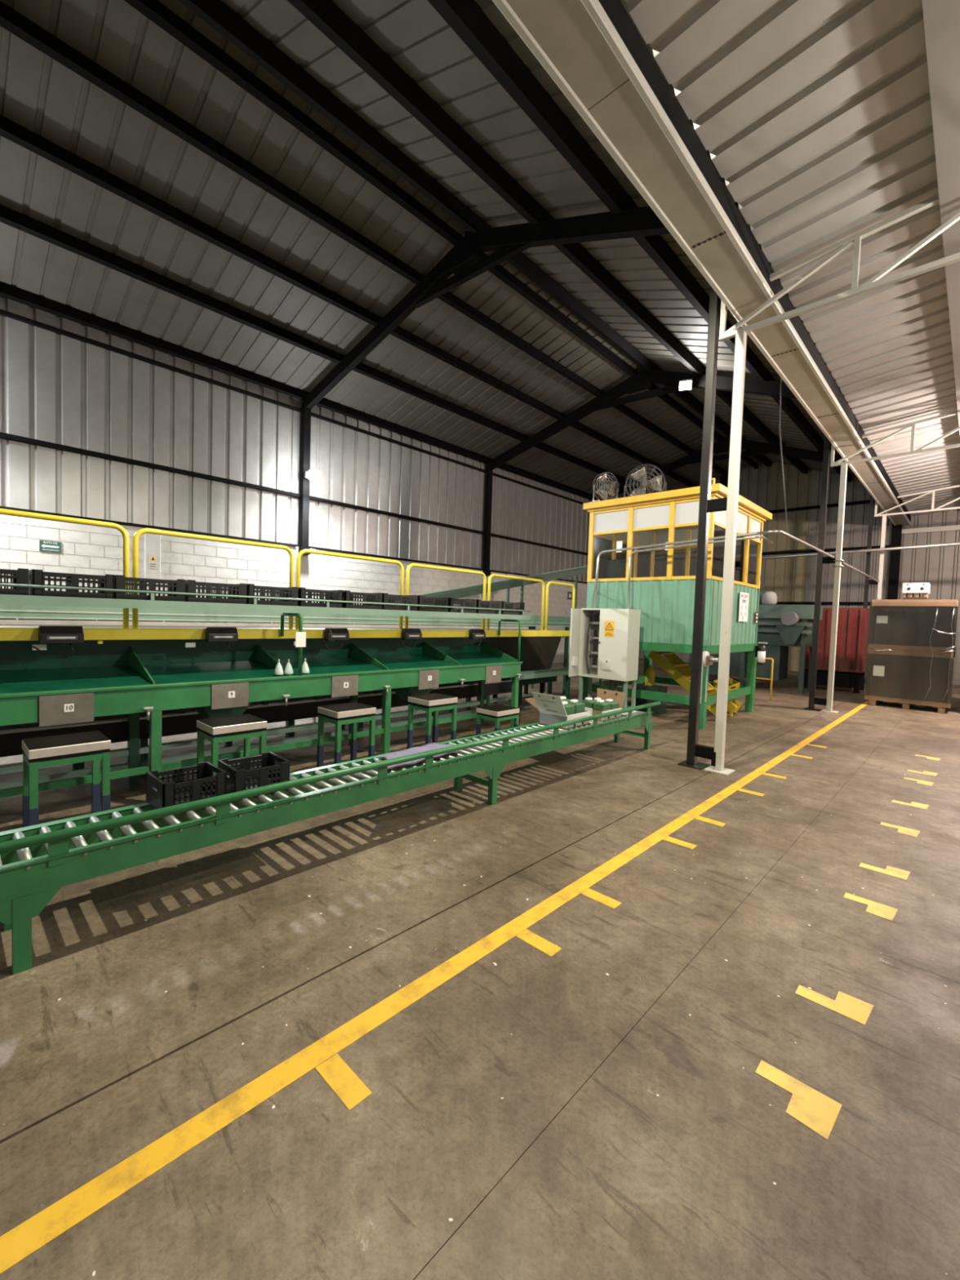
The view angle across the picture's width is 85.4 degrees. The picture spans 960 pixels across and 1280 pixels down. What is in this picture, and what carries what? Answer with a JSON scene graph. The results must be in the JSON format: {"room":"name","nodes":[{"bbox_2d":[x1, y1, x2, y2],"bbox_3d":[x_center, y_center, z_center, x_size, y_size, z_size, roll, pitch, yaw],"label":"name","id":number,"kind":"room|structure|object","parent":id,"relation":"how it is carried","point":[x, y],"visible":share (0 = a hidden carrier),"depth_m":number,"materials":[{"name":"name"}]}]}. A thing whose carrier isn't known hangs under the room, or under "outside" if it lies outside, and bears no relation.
{"room":"industrial hall","nodes":[
{"label":"industrial hall","id":0,"kind":"room"},
{"bbox_2d":[0,296,591,663],"bbox_3d":[-2.132,-2.329,13.477,0.390,6.440,26.000,4,3,44],"label":"wall","id":1,"kind":"structure","parent":0,"point":[95,424],"depth_m":10.19,"materials":[{"name":"grey"}]},
{"bbox_2d":[39,539,61,552],"bbox_3d":[-6.881,-1.498,8.330,0.011,0.175,0.270,4,3,44],"label":"exit sign","id":2,"kind":"object","parent":1,"relation":"attached to","point":[44,545],"visible":1,"depth_m":8.32,"materials":[{"name":"green"}]},
{"bbox_2d":[149,552,156,568],"bbox_3d":[-5.873,-1.422,9.338,0.007,0.270,0.120,4,3,44],"label":"warning sign","id":3,"kind":"object","parent":1,"relation":"attached to","point":[153,557],"visible":1,"depth_m":9.34,"materials":[{"name":"paint"}]},
{"bbox_2d":[298,401,311,555],"bbox_3d":[-3.792,-3.492,11.293,0.160,3.246,0.220,4,3,44],"label":"wall column","id":4,"kind":"structure","parent":1,"relation":"attached to","point":[305,411],"depth_m":11.25,"materials":[{"name":"black metal"}]},
{"bbox_2d":[304,469,319,481],"bbox_3d":[-3.611,-3.483,11.072,0.543,0.246,0.250,4,3,44],"label":"floodlight","id":5,"kind":"object","parent":4,"relation":"attached to","point":[313,475],"visible":1,"depth_m":10.90,"materials":[{"name":"grey plastic"}]},
{"bbox_2d":[483,465,493,576],"bbox_3d":[0.241,-3.547,15.516,0.160,3.246,0.220,4,3,44],"label":"wall column","id":6,"kind":"structure","parent":1,"relation":"attached to","point":[489,473],"depth_m":15.47,"materials":[{"name":"black metal"}]},
{"bbox_2d":[567,591,572,599],"bbox_3d":[3.281,-1.615,18.971,0.011,0.280,0.300,4,3,44],"label":"square sign","id":7,"kind":"object","parent":1,"relation":"attached to","point":[569,593],"visible":1,"depth_m":18.97,"materials":[{"name":"grey plastic"}]},
{"bbox_2d":[0,0,893,502],"bbox_3d":[1.351,-5.573,10.246,9.344,1.966,26.000,4,3,44],"label":"ceiling","id":8,"kind":"structure","parent":0,"point":[389,215],"depth_m":7.40,"materials":[{"name":"black metal"}]},
{"bbox_2d":[679,378,692,391],"bbox_3d":[4.424,-5.503,11.194,0.260,0.240,0.246,3,3,21],"label":"floodlight","id":9,"kind":"object","parent":8,"relation":"attached to","point":[684,384],"visible":1,"depth_m":11.12,"materials":[{"name":"grey plastic"}]},
{"bbox_2d":[778,378,787,533],"bbox_3d":[4.309,-3.068,7.374,0.057,3.202,0.612,2,3,10],"label":"hanging wire","id":10,"kind":"object","parent":8,"relation":"hanging from","point":[781,379],"visible":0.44,"depth_m":7.37,"materials":[{"name":"grey plastic"}]},
{"bbox_2d":[0,657,959,1279],"bbox_3d":[3.240,1.335,10.752,70.000,0.302,80.000,4,3,44],"label":"floor","id":11,"kind":"structure","parent":0,"point":[631,1012],"depth_m":1.97,"materials":[{"name":"brown"}]},
{"bbox_2d":[22,730,111,827],"bbox_3d":[-2.753,0.985,3.465,0.360,0.655,0.420,4,3,44],"label":"stand","id":12,"kind":"object","parent":11,"relation":"on","point":[94,746],"visible":0.81,"depth_m":3.39,"materials":[{"name":"green paint"}]},
{"bbox_2d":[195,713,266,777],"bbox_3d":[-2.021,0.975,4.231,0.360,0.655,0.420,4,3,44],"label":"stand","id":13,"kind":"object","parent":11,"relation":"on","point":[246,726],"visible":0.68,"depth_m":4.14,"materials":[{"name":"green paint"}]},
{"bbox_2d":[0,613,522,798],"bbox_3d":[-2.039,0.500,5.031,0.840,1.532,6.850,4,3,44],"label":"table","id":14,"kind":"object","parent":11,"relation":"on","point":[132,677],"visible":0.97,"depth_m":4.63,"materials":[{"name":"green paint"}]},
{"bbox_2d":[0,665,150,693],"bbox_3d":[-3.173,0.297,3.885,0.690,0.105,1.086,4,3,44],"label":"tray","id":15,"kind":"object","parent":14,"relation":"on","point":[14,679],"depth_m":3.97,"materials":[{"name":"metal"}]},
{"bbox_2d":[142,706,153,719],"bbox_3d":[-2.530,0.558,3.959,0.064,0.098,0.060,4,3,44],"label":"tap","id":16,"kind":"object","parent":14,"relation":"on","point":[148,709],"depth_m":3.95,"materials":[{"name":"grey paint"}]},
{"bbox_2d":[143,660,287,684],"bbox_3d":[-2.407,0.287,4.688,0.690,0.105,1.086,4,3,44],"label":"tray","id":17,"kind":"object","parent":14,"relation":"on","point":[171,671],"depth_m":4.68,"materials":[{"name":"metal"}]},
{"bbox_2d":[0,583,530,619],"bbox_3d":[-1.835,-0.329,4.964,0.329,0.136,7.050,4,3,44],"label":"conveyor","id":18,"kind":"object","parent":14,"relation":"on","point":[9,599],"visible":1,"depth_m":4.36,"materials":[{"name":"metal"}]},
{"bbox_2d":[0,568,28,595],"bbox_3d":[-3.300,-0.390,3.430,0.255,0.190,0.465,4,3,43],"label":"plastic crate","id":19,"kind":"object","parent":18,"relation":"on","point":[20,576],"visible":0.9,"depth_m":3.48,"materials":[{"name":"black"}]},
{"bbox_2d":[28,568,114,599],"bbox_3d":[-2.966,-0.394,3.782,0.255,0.190,0.465,4,3,44],"label":"plastic crate","id":20,"kind":"object","parent":18,"relation":"on","point":[36,577],"visible":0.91,"depth_m":3.69,"materials":[{"name":"black"}]},
{"bbox_2d":[114,574,185,601],"bbox_3d":[-2.633,-0.398,4.121,0.255,0.190,0.465,4,3,44],"label":"plastic crate","id":21,"kind":"object","parent":18,"relation":"on","point":[178,585],"visible":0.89,"depth_m":4.05,"materials":[{"name":"black"}]},
{"bbox_2d":[185,579,246,604],"bbox_3d":[-2.297,-0.403,4.477,0.255,0.190,0.465,4,3,44],"label":"plastic crate","id":22,"kind":"object","parent":18,"relation":"on","point":[240,589],"visible":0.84,"depth_m":4.40,"materials":[{"name":"black"}]},
{"bbox_2d":[246,583,297,605],"bbox_3d":[-1.968,-0.408,4.819,0.255,0.190,0.465,4,3,43],"label":"plastic crate","id":23,"kind":"object","parent":18,"relation":"on","point":[271,592],"visible":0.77,"depth_m":4.75,"materials":[{"name":"black"}]},
{"bbox_2d":[289,586,343,608],"bbox_3d":[-1.633,-0.412,5.171,0.255,0.190,0.465,4,3,43],"label":"plastic crate","id":24,"kind":"object","parent":18,"relation":"on","point":[329,594],"visible":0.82,"depth_m":5.08,"materials":[{"name":"black"}]},
{"bbox_2d":[333,590,382,609],"bbox_3d":[-1.297,-0.417,5.527,0.255,0.190,0.465,4,3,43],"label":"plastic crate","id":25,"kind":"object","parent":18,"relation":"on","point":[348,595],"visible":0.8,"depth_m":5.44,"materials":[{"name":"black"}]},
{"bbox_2d":[373,592,417,610],"bbox_3d":[-0.967,-0.421,5.868,0.255,0.190,0.465,4,3,43],"label":"plastic crate","id":26,"kind":"object","parent":18,"relation":"on","point":[387,598],"visible":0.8,"depth_m":5.78,"materials":[{"name":"black"}]},
{"bbox_2d":[411,595,448,612],"bbox_3d":[-0.633,-0.426,6.220,0.255,0.190,0.465,4,3,43],"label":"plastic crate","id":27,"kind":"object","parent":18,"relation":"on","point":[421,600],"visible":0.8,"depth_m":6.13,"materials":[{"name":"black"}]},
{"bbox_2d":[439,597,476,613],"bbox_3d":[-0.291,-0.430,6.571,0.255,0.190,0.465,4,3,44],"label":"plastic crate","id":28,"kind":"object","parent":18,"relation":"on","point":[473,602],"visible":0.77,"depth_m":6.48,"materials":[{"name":"black"}]},
{"bbox_2d":[466,599,502,613],"bbox_3d":[0.046,-0.435,6.927,0.255,0.190,0.465,4,3,44],"label":"plastic crate","id":29,"kind":"object","parent":18,"relation":"on","point":[480,604],"visible":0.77,"depth_m":6.83,"materials":[{"name":"black"}]},
{"bbox_2d":[493,600,524,615],"bbox_3d":[0.378,-0.440,7.274,0.255,0.190,0.465,4,3,43],"label":"plastic crate","id":30,"kind":"object","parent":18,"relation":"on","point":[513,606],"visible":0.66,"depth_m":7.19,"materials":[{"name":"black"}]},
{"bbox_2d":[274,658,283,675],"bbox_3d":[-1.860,0.248,4.808,0.084,0.145,0.082,4,3,44],"label":"spray bottle","id":31,"kind":"object","parent":14,"relation":"on","point":[278,670],"visible":1,"depth_m":4.79,"materials":[{"name":"grey"}]},
{"bbox_2d":[282,694,289,706],"bbox_3d":[-1.777,0.548,4.747,0.064,0.098,0.060,4,3,44],"label":"tap","id":32,"kind":"object","parent":14,"relation":"on","point":[284,696],"depth_m":4.73,"materials":[{"name":"grey paint"}]},
{"bbox_2d":[284,658,293,674],"bbox_3d":[-1.794,0.247,4.877,0.084,0.145,0.082,4,3,44],"label":"spray bottle","id":33,"kind":"object","parent":14,"relation":"on","point":[288,669],"visible":1,"depth_m":4.85,"materials":[{"name":"grey"}]},
{"bbox_2d":[295,631,306,647],"bbox_3d":[-1.670,-0.005,4.844,0.004,0.140,0.100,4,3,44],"label":"sheet","id":34,"kind":"object","parent":14,"relation":"hanging from","point":[300,637],"visible":1,"depth_m":4.84,"materials":[{"name":"white"}]},
{"bbox_2d":[302,657,309,673],"bbox_3d":[-1.680,0.246,4.996,0.084,0.145,0.082,4,3,44],"label":"spray bottle","id":35,"kind":"object","parent":14,"relation":"on","point":[305,669],"visible":0.94,"depth_m":4.97,"materials":[{"name":"grey"}]},
{"bbox_2d":[275,657,384,675],"bbox_3d":[-1.640,0.276,5.490,0.690,0.105,1.086,4,3,44],"label":"tray","id":36,"kind":"object","parent":14,"relation":"on","point":[317,665],"depth_m":5.58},
{"bbox_2d":[383,685,390,695],"bbox_3d":[-1.004,0.537,5.557,0.064,0.098,0.060,4,3,44],"label":"tap","id":37,"kind":"object","parent":14,"relation":"on","point":[386,687],"depth_m":5.54,"materials":[{"name":"grey paint"}]},
{"bbox_2d":[372,653,457,669],"bbox_3d":[-0.873,0.266,6.293,0.690,0.105,1.086,4,3,44],"label":"tray","id":38,"kind":"object","parent":14,"relation":"on","point":[384,661],"depth_m":6.36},
{"bbox_2d":[458,679,465,687],"bbox_3d":[-0.230,0.527,6.367,0.064,0.098,0.060,4,3,44],"label":"tap","id":39,"kind":"object","parent":14,"relation":"on","point":[461,681],"depth_m":6.35,"materials":[{"name":"grey paint"}]},
{"bbox_2d":[444,652,515,665],"bbox_3d":[-0.107,0.255,7.096,0.690,0.105,1.086,4,3,44],"label":"tray","id":40,"kind":"object","parent":14,"relation":"on","point":[456,658],"depth_m":7.16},
{"bbox_2d":[0,617,535,688],"bbox_3d":[-2.437,0.416,7.727,0.070,1.440,10.600,4,3,44],"label":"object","id":41,"kind":"object","parent":11,"relation":"on","point":[530,627],"visible":0.03,"depth_m":6.72,"materials":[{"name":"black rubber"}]},
{"bbox_2d":[0,666,570,789],"bbox_3d":[-1.709,0.877,6.415,0.520,0.680,9.700,4,3,44],"label":"conveyor","id":42,"kind":"object","parent":11,"relation":"on","point":[179,721],"visible":0.49,"depth_m":5.38,"materials":[{"name":"green metal"}]},
{"bbox_2d":[0,604,570,746],"bbox_3d":[-1.978,0.363,7.218,0.610,1.620,10.500,4,3,44],"label":"conveyor","id":43,"kind":"object","parent":11,"relation":"on","point":[11,611],"visible":0.57,"depth_m":5.93,"materials":[{"name":"green metal"}]},
{"bbox_2d":[567,608,579,627],"bbox_3d":[1.969,-0.464,10.919,0.142,0.400,0.280,4,3,44],"label":"screen","id":44,"kind":"object","parent":43,"relation":"attached to","point":[569,610],"visible":0.21,"depth_m":10.84,"materials":[{"name":"grey plastic"}]},
{"bbox_2d":[0,508,575,770],"bbox_3d":[-1.860,0.125,6.031,1.050,2.206,8.951,4,3,44],"label":"railing","id":45,"kind":"object","parent":11,"relation":"on","point":[10,629],"visible":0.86,"depth_m":5.09,"materials":[{"name":"yellow metal"}]},
{"bbox_2d":[32,626,84,658],"bbox_3d":[-3.133,0.019,3.868,0.080,0.245,0.294,4,3,44],"label":"display","id":46,"kind":"object","parent":45,"relation":"attached to","point":[46,634],"visible":1,"depth_m":3.86,"materials":[{"name":"black plastic"}]},
{"bbox_2d":[201,626,238,653],"bbox_3d":[-2.345,0.008,4.692,0.080,0.245,0.294,4,3,44],"label":"display","id":47,"kind":"object","parent":45,"relation":"attached to","point":[227,634],"visible":1,"depth_m":4.68,"materials":[{"name":"black plastic"}]},
{"bbox_2d":[321,627,349,650],"bbox_3d":[-1.537,-0.003,5.538,0.080,0.245,0.294,4,3,44],"label":"display","id":48,"kind":"object","parent":45,"relation":"attached to","point":[340,634],"visible":1,"depth_m":5.52,"materials":[{"name":"black plastic"}]},
{"bbox_2d":[400,628,422,648],"bbox_3d":[-0.833,-0.013,6.276,0.080,0.245,0.294,4,3,44],"label":"display","id":49,"kind":"object","parent":45,"relation":"attached to","point":[415,634],"visible":1,"depth_m":6.25,"materials":[{"name":"black plastic"}]},
{"bbox_2d":[467,629,485,647],"bbox_3d":[-0.046,-0.024,7.100,0.080,0.245,0.294,4,3,44],"label":"display","id":50,"kind":"object","parent":45,"relation":"attached to","point":[479,634],"visible":1,"depth_m":7.07,"materials":[{"name":"black plastic"}]},
{"bbox_2d":[0,701,660,974],"bbox_3d":[-0.492,1.073,3.969,0.512,0.580,7.340,4,3,44],"label":"conveyor","id":51,"kind":"object","parent":11,"relation":"on","point":[37,860],"visible":0.92,"depth_m":2.82,"materials":[{"name":"metal"}]},
{"bbox_2d":[146,761,226,808],"bbox_3d":[-1.645,0.824,2.916,0.296,0.168,0.320,4,3,42],"label":"plastic crate","id":52,"kind":"object","parent":51,"relation":"on","point":[159,794],"visible":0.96,"depth_m":2.87,"materials":[{"name":"black"}]},
{"bbox_2d":[217,751,289,794],"bbox_3d":[-1.382,0.821,3.177,0.320,0.168,0.296,-1,4,-45],"label":"plastic crate","id":53,"kind":"object","parent":51,"relation":"on","point":[246,778],"visible":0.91,"depth_m":3.13,"materials":[{"name":"black"}]},
{"bbox_2d":[377,742,457,768],"bbox_3d":[-0.492,0.875,3.976,0.340,0.043,0.865,4,3,44],"label":"cleaning cloth","id":54,"kind":"object","parent":51,"relation":"on","point":[431,746],"visible":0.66,"depth_m":3.98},
{"bbox_2d":[524,692,590,728],"bbox_3d":[0.788,0.705,5.486,0.552,0.336,0.551,4,3,44],"label":"carton","id":55,"kind":"object","parent":51,"relation":"on","point":[552,710],"visible":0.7,"depth_m":5.29,"materials":[{"name":"cardboard"}]},
{"bbox_2d":[560,696,570,702],"bbox_3d":[0.897,0.736,5.573,0.130,0.256,0.165,4,3,44],"label":"pack","id":56,"kind":"object","parent":55,"relation":"in","point":[562,698],"visible":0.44,"depth_m":5.54,"materials":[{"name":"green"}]},
{"bbox_2d":[561,698,570,702],"bbox_3d":[0.896,0.752,5.574,0.130,0.224,0.165,4,3,44],"label":"tray","id":57,"kind":"object","parent":56,"relation":"on","point":[567,700],"depth_m":5.53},
{"bbox_2d":[562,701,574,715],"bbox_3d":[0.874,0.754,5.333,0.130,0.240,0.165,4,3,44],"label":"bottle","id":58,"kind":"object","parent":55,"relation":"in","point":[570,708],"visible":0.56,"depth_m":5.29,"materials":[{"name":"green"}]},
{"bbox_2d":[568,699,585,714],"bbox_3d":[1.005,0.750,5.470,0.130,0.243,0.165,4,3,44],"label":"bottle","id":59,"kind":"object","parent":55,"relation":"in","point":[579,706],"visible":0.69,"depth_m":5.43,"materials":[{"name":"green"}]},
{"bbox_2d":[584,688,625,721],"bbox_3d":[1.360,0.730,5.913,0.370,0.286,0.496,4,3,44],"label":"carton","id":60,"kind":"object","parent":51,"relation":"on","point":[617,696],"visible":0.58,"depth_m":5.97,"materials":[{"name":"cardboard"}]},
{"bbox_2d":[582,697,596,710],"bbox_3d":[1.243,0.756,5.865,0.130,0.211,0.165,4,3,44],"label":"bottle","id":61,"kind":"object","parent":60,"relation":"in","point":[588,701],"visible":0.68,"depth_m":5.80,"materials":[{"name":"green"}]},
{"bbox_2d":[593,699,610,711],"bbox_3d":[1.351,0.767,5.762,0.130,0.205,0.165,4,3,44],"label":"bottle","id":62,"kind":"object","parent":60,"relation":"in","point":[602,706],"visible":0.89,"depth_m":5.72,"materials":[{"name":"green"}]},
{"bbox_2d":[604,698,619,710],"bbox_3d":[1.482,0.770,5.900,0.130,0.196,0.165,4,3,44],"label":"pack","id":63,"kind":"object","parent":60,"relation":"in","point":[614,704],"visible":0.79,"depth_m":5.87,"materials":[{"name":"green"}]},
{"bbox_2d":[316,702,376,767],"bbox_3d":[-1.285,0.965,5.002,0.360,0.655,0.420,4,3,44],"label":"stand","id":64,"kind":"object","parent":11,"relation":"on","point":[353,713],"visible":0.78,"depth_m":4.95,"materials":[{"name":"green paint"}]},
{"bbox_2d":[406,693,457,749],"bbox_3d":[-0.532,0.954,5.790,0.360,0.655,0.420,4,3,44],"label":"stand","id":65,"kind":"object","parent":11,"relation":"on","point":[434,702],"visible":0.75,"depth_m":5.73,"materials":[{"name":"green paint"}]},
{"bbox_2d":[475,704,519,734],"bbox_3d":[0.224,1.064,6.590,0.360,0.415,0.420,4,3,44],"label":"stand","id":66,"kind":"object","parent":11,"relation":"on","point":[496,713],"visible":0.77,"depth_m":6.50,"materials":[{"name":"green paint"}]},
{"bbox_2d":[409,565,587,676],"bbox_3d":[0.783,-0.478,11.968,0.470,3.060,6.026,4,3,44],"label":"conveyor","id":67,"kind":"object","parent":11,"relation":"on","point":[458,593],"visible":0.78,"depth_m":11.66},
{"bbox_2d":[476,636,561,703],"bbox_3d":[0.505,0.504,10.034,0.750,1.250,2.600,4,3,44],"label":"hopper","id":68,"kind":"object","parent":11,"relation":"on","point":[539,652],"visible":0.3,"depth_m":10.05,"materials":[{"name":"black metal"}]},
{"bbox_2d":[568,608,640,708],"bbox_3d":[1.892,0.386,8.082,0.857,1.745,0.705,4,3,44],"label":"tall cabinet","id":69,"kind":"object","parent":11,"relation":"on","point":[604,643],"visible":0.92,"depth_m":8.03,"materials":[{"name":"white"}]},
{"bbox_2d":[601,659,611,671],"bbox_3d":[1.944,0.387,7.990,0.155,0.155,0.016,4,3,44],"label":"label","id":70,"kind":"object","parent":69,"relation":"attached to","point":[606,664],"depth_m":7.99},
{"bbox_2d":[593,529,879,608],"bbox_3d":[6.161,-1.046,11.015,2.748,1.137,9.740,4,3,44],"label":"conduit","id":71,"kind":"object","parent":69,"relation":"attached to","point":[782,532],"visible":0.96,"depth_m":7.89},
{"bbox_2d":[631,665,667,715],"bbox_3d":[2.942,0.847,9.024,0.500,0.810,0.300,4,3,44],"label":"machine","id":72,"kind":"object","parent":11,"relation":"on","point":[649,685],"visible":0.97,"depth_m":8.94,"materials":[{"name":"green metal"}]},
{"bbox_2d":[582,483,772,729],"bbox_3d":[3.441,-0.522,9.187,2.250,3.560,2.630,4,3,44],"label":"cabin","id":73,"kind":"object","parent":11,"relation":"on","point":[665,604],"visible":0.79,"depth_m":8.43,"materials":[{"name":"metal"}]},
{"bbox_2d":[588,471,618,502],"bbox_3d":[2.173,-2.611,8.981,0.544,0.545,0.303,1,3,-28],"label":"fan","id":74,"kind":"object","parent":73,"relation":"on","point":[606,488],"visible":0.94,"depth_m":8.95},
{"bbox_2d":[623,464,666,497],"bbox_3d":[2.854,-2.670,8.994,0.704,0.705,0.303,3,3,24],"label":"fan","id":75,"kind":"object","parent":73,"relation":"on","point":[640,475],"visible":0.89,"depth_m":8.97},
{"bbox_2d":[700,650,718,703],"bbox_3d":[3.291,0.535,7.458,0.230,0.750,0.277,4,3,44],"label":"wheel","id":76,"kind":"object","parent":73,"relation":"attached to","point":[707,660],"visible":0.79,"depth_m":7.42,"materials":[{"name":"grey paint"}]},
{"bbox_2d":[738,591,748,622],"bbox_3d":[4.412,-0.549,8.695,0.007,0.480,0.440,4,3,44],"label":"poster","id":77,"kind":"object","parent":73,"relation":"attached to","point":[744,597],"visible":1,"depth_m":8.68,"materials":[{"name":"white paper"}]},
{"bbox_2d":[755,641,767,664],"bbox_3d":[4.987,0.237,9.235,0.180,0.400,0.127,4,3,44],"label":"wall lamp","id":78,"kind":"object","parent":73,"relation":"attached to","point":[760,651],"visible":1,"depth_m":9.18,"materials":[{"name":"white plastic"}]},
{"bbox_3d":[2.860,-0.448,8.657,1.650,0.879,0.520,4,3,44],"label":"desk","id":79,"kind":"object","parent":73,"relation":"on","visible":0},
{"bbox_2d":[606,558,633,578],"bbox_3d":[2.446,-1.151,8.974,0.480,0.469,0.220,4,3,44],"label":"monitor","id":80,"kind":"object","parent":79,"relation":"on","point":[616,568],"visible":0.45,"depth_m":8.93,"materials":[{"name":"black plastic"}]},
{"bbox_2d":[648,650,737,716],"bbox_3d":[3.690,0.726,9.037,1.345,1.098,0.683,4,3,44],"label":"chute","id":81,"kind":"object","parent":11,"relation":"on","point":[670,668],"depth_m":9.01,"materials":[{"name":"yellow metal"}]},
{"bbox_2d":[677,285,727,769],"bbox_3d":[2.480,-1.599,5.562,0.344,5.967,0.260,4,3,44],"label":"steel column","id":82,"kind":"structure","parent":11,"relation":"on","point":[706,505],"depth_m":5.59,"materials":[{"name":"metal"}]},
{"bbox_2d":[703,330,746,775],"bbox_3d":[2.622,-0.880,5.436,0.240,4.550,0.240,4,3,44],"label":"column","id":83,"kind":"structure","parent":11,"relation":"on","point":[717,766],"depth_m":5.41,"materials":[{"name":"metal"}]},
{"bbox_2d":[719,193,959,341],"bbox_3d":[4.726,-3.510,3.392,6.025,1.020,0.050,4,3,44],"label":"roof truss","id":84,"kind":"object","parent":83,"relation":"on","point":[836,249],"visible":0.88,"depth_m":4.67,"materials":[{"name":"white metal"}]},
{"bbox_2d":[730,698,743,713],"bbox_3d":[4.460,1.117,9.270,0.359,0.319,0.360,2,3,15],"label":"crate","id":85,"kind":"object","parent":11,"relation":"on","point":[735,702],"visible":0.38,"depth_m":9.08,"materials":[{"name":"yellow plastic"}]},
{"bbox_2d":[712,677,741,690],"bbox_3d":[4.524,0.856,9.526,0.346,0.344,0.407,1,3,-11],"label":"crate","id":86,"kind":"object","parent":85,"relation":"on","point":[736,686],"visible":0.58,"depth_m":9.49,"materials":[{"name":"yellow plastic"}]},
{"bbox_2d":[688,604,822,693],"bbox_3d":[6.844,0.151,13.241,2.850,2.080,1.400,4,3,44],"label":"machine","id":87,"kind":"object","parent":11,"relation":"on","point":[782,627],"visible":0.56,"depth_m":12.57,"materials":[{"name":"green metal"}]},
{"bbox_2d":[759,591,777,604],"bbox_3d":[7.046,-1.039,13.005,0.358,0.330,0.701,0,3,-40],"label":"sacks","id":88,"kind":"object","parent":87,"relation":"on","point":[767,597],"visible":0.54,"depth_m":12.74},
{"bbox_2d":[758,604,822,620],"bbox_3d":[6.975,-0.724,13.311,2.850,0.330,1.100,4,3,44],"label":"conveyor","id":89,"kind":"object","parent":87,"relation":"attached to","point":[766,612],"depth_m":12.38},
{"bbox_2d":[754,657,773,701],"bbox_3d":[5.948,0.816,10.925,0.356,0.897,0.036,4,3,44],"label":"barrier","id":90,"kind":"object","parent":11,"relation":"on","point":[771,659],"visible":0.56,"depth_m":10.81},
{"bbox_2d":[803,435,835,711],"bbox_3d":[6.451,-1.654,9.720,0.344,5.967,0.260,4,3,44],"label":"steel column","id":91,"kind":"structure","parent":11,"relation":"on","point":[821,560],"depth_m":9.75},
{"bbox_2d":[821,463,847,713],"bbox_3d":[6.593,-0.934,9.594,0.240,4.550,0.240,4,3,44],"label":"column","id":92,"kind":"structure","parent":11,"relation":"on","point":[843,467],"depth_m":9.57,"materials":[{"name":"metal"}]},
{"bbox_2d":[830,410,959,466],"bbox_3d":[8.697,-3.564,7.550,6.025,1.020,0.050,4,3,44],"label":"roof truss","id":93,"kind":"object","parent":92,"relation":"on","point":[903,427],"visible":0.86,"depth_m":8.91,"materials":[{"name":"white metal"}]},
{"bbox_2d":[804,607,869,693],"bbox_3d":[9.091,0.226,13.281,1.250,2.070,1.040,4,3,44],"label":"container","id":94,"kind":"object","parent":11,"relation":"on","point":[852,623],"visible":0.64,"depth_m":12.79,"materials":[{"name":"metal"}]},
{"bbox_2d":[862,494,878,682],"bbox_3d":[10.422,-1.709,13.878,0.344,5.967,0.260,4,3,44],"label":"steel column","id":95,"kind":"structure","parent":11,"relation":"on","point":[867,581],"depth_m":13.86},
{"bbox_2d":[876,515,886,599],"bbox_3d":[10.564,-0.989,13.752,0.240,4.550,0.240,4,3,44],"label":"column","id":96,"kind":"structure","parent":11,"relation":"on","point":[884,517],"depth_m":13.68,"materials":[{"name":"metal"}]},
{"bbox_2d":[874,484,959,516],"bbox_3d":[12.669,-3.619,11.707,6.025,1.020,0.050,4,3,44],"label":"roof truss","id":97,"kind":"object","parent":96,"relation":"on","point":[932,491],"visible":0.88,"depth_m":13.12,"materials":[{"name":"white metal"}]},
{"bbox_2d":[863,599,959,713],"bbox_3d":[8.818,0.283,10.627,1.344,2.170,1.156,4,3,44],"label":"crate","id":98,"kind":"object","parent":11,"relation":"on","point":[911,648],"visible":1,"depth_m":10.24,"materials":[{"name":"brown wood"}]},
{"bbox_2d":[864,694,951,708],"bbox_3d":[8.807,1.209,10.688,1.320,0.084,1.100,4,3,44],"label":"pallet","id":99,"kind":"object","parent":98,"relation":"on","point":[905,700],"depth_m":10.27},
{"bbox_2d":[868,644,955,653],"bbox_3d":[8.839,0.158,10.640,1.300,0.100,1.085,4,3,44],"label":"cardboard tray","id":100,"kind":"object","parent":98,"relation":"on","point":[901,648],"depth_m":10.22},
{"bbox_2d":[902,593,928,599],"bbox_3d":[8.716,-0.863,10.403,0.360,0.128,0.380,4,3,44],"label":"tray","id":101,"kind":"object","parent":98,"relation":"on","point":[905,595],"visible":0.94,"depth_m":10.30,"materials":[{"name":"cardboard"}]},
{"bbox_2d":[902,582,930,594],"bbox_3d":[8.720,-1.027,10.395,0.400,0.199,0.402,4,3,44],"label":"carton","id":102,"kind":"object","parent":101,"relation":"on","point":[908,588],"visible":0.98,"depth_m":10.26,"materials":[{"name":"white"}]},
{"bbox_2d":[625,0,959,515],"bbox_3d":[7.274,-3.860,5.550,5.776,0.628,26.548,4,3,44],"label":"ceiling","id":103,"kind":"structure","parent":0,"point":[824,122],"depth_m":4.02,"materials":[{"name":"metal"}]},
{"bbox_2d":[492,0,911,525],"bbox_3d":[4.577,-3.741,7.196,0.395,0.565,25.200,4,3,44],"label":"gutter","id":104,"kind":"object","parent":103,"relation":"attached to","point":[593,51],"visible":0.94,"depth_m":3.84,"materials":[{"name":"paint"}]},
{"bbox_2d":[638,462,959,684],"bbox_3d":[12.279,-2.810,17.150,15.600,8.000,0.258,4,3,44],"label":"wall","id":105,"kind":"structure","parent":0,"point":[793,580],"depth_m":17.60,"materials":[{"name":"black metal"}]},
{"bbox_2d":[684,542,959,564],"bbox_3d":[10.113,-2.358,13.681,9.502,0.296,0.080,4,3,44],"label":"pipe","id":106,"kind":"object","parent":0,"point":[956,543],"visible":0.71,"depth_m":13.84,"materials":[{"name":"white metal"}]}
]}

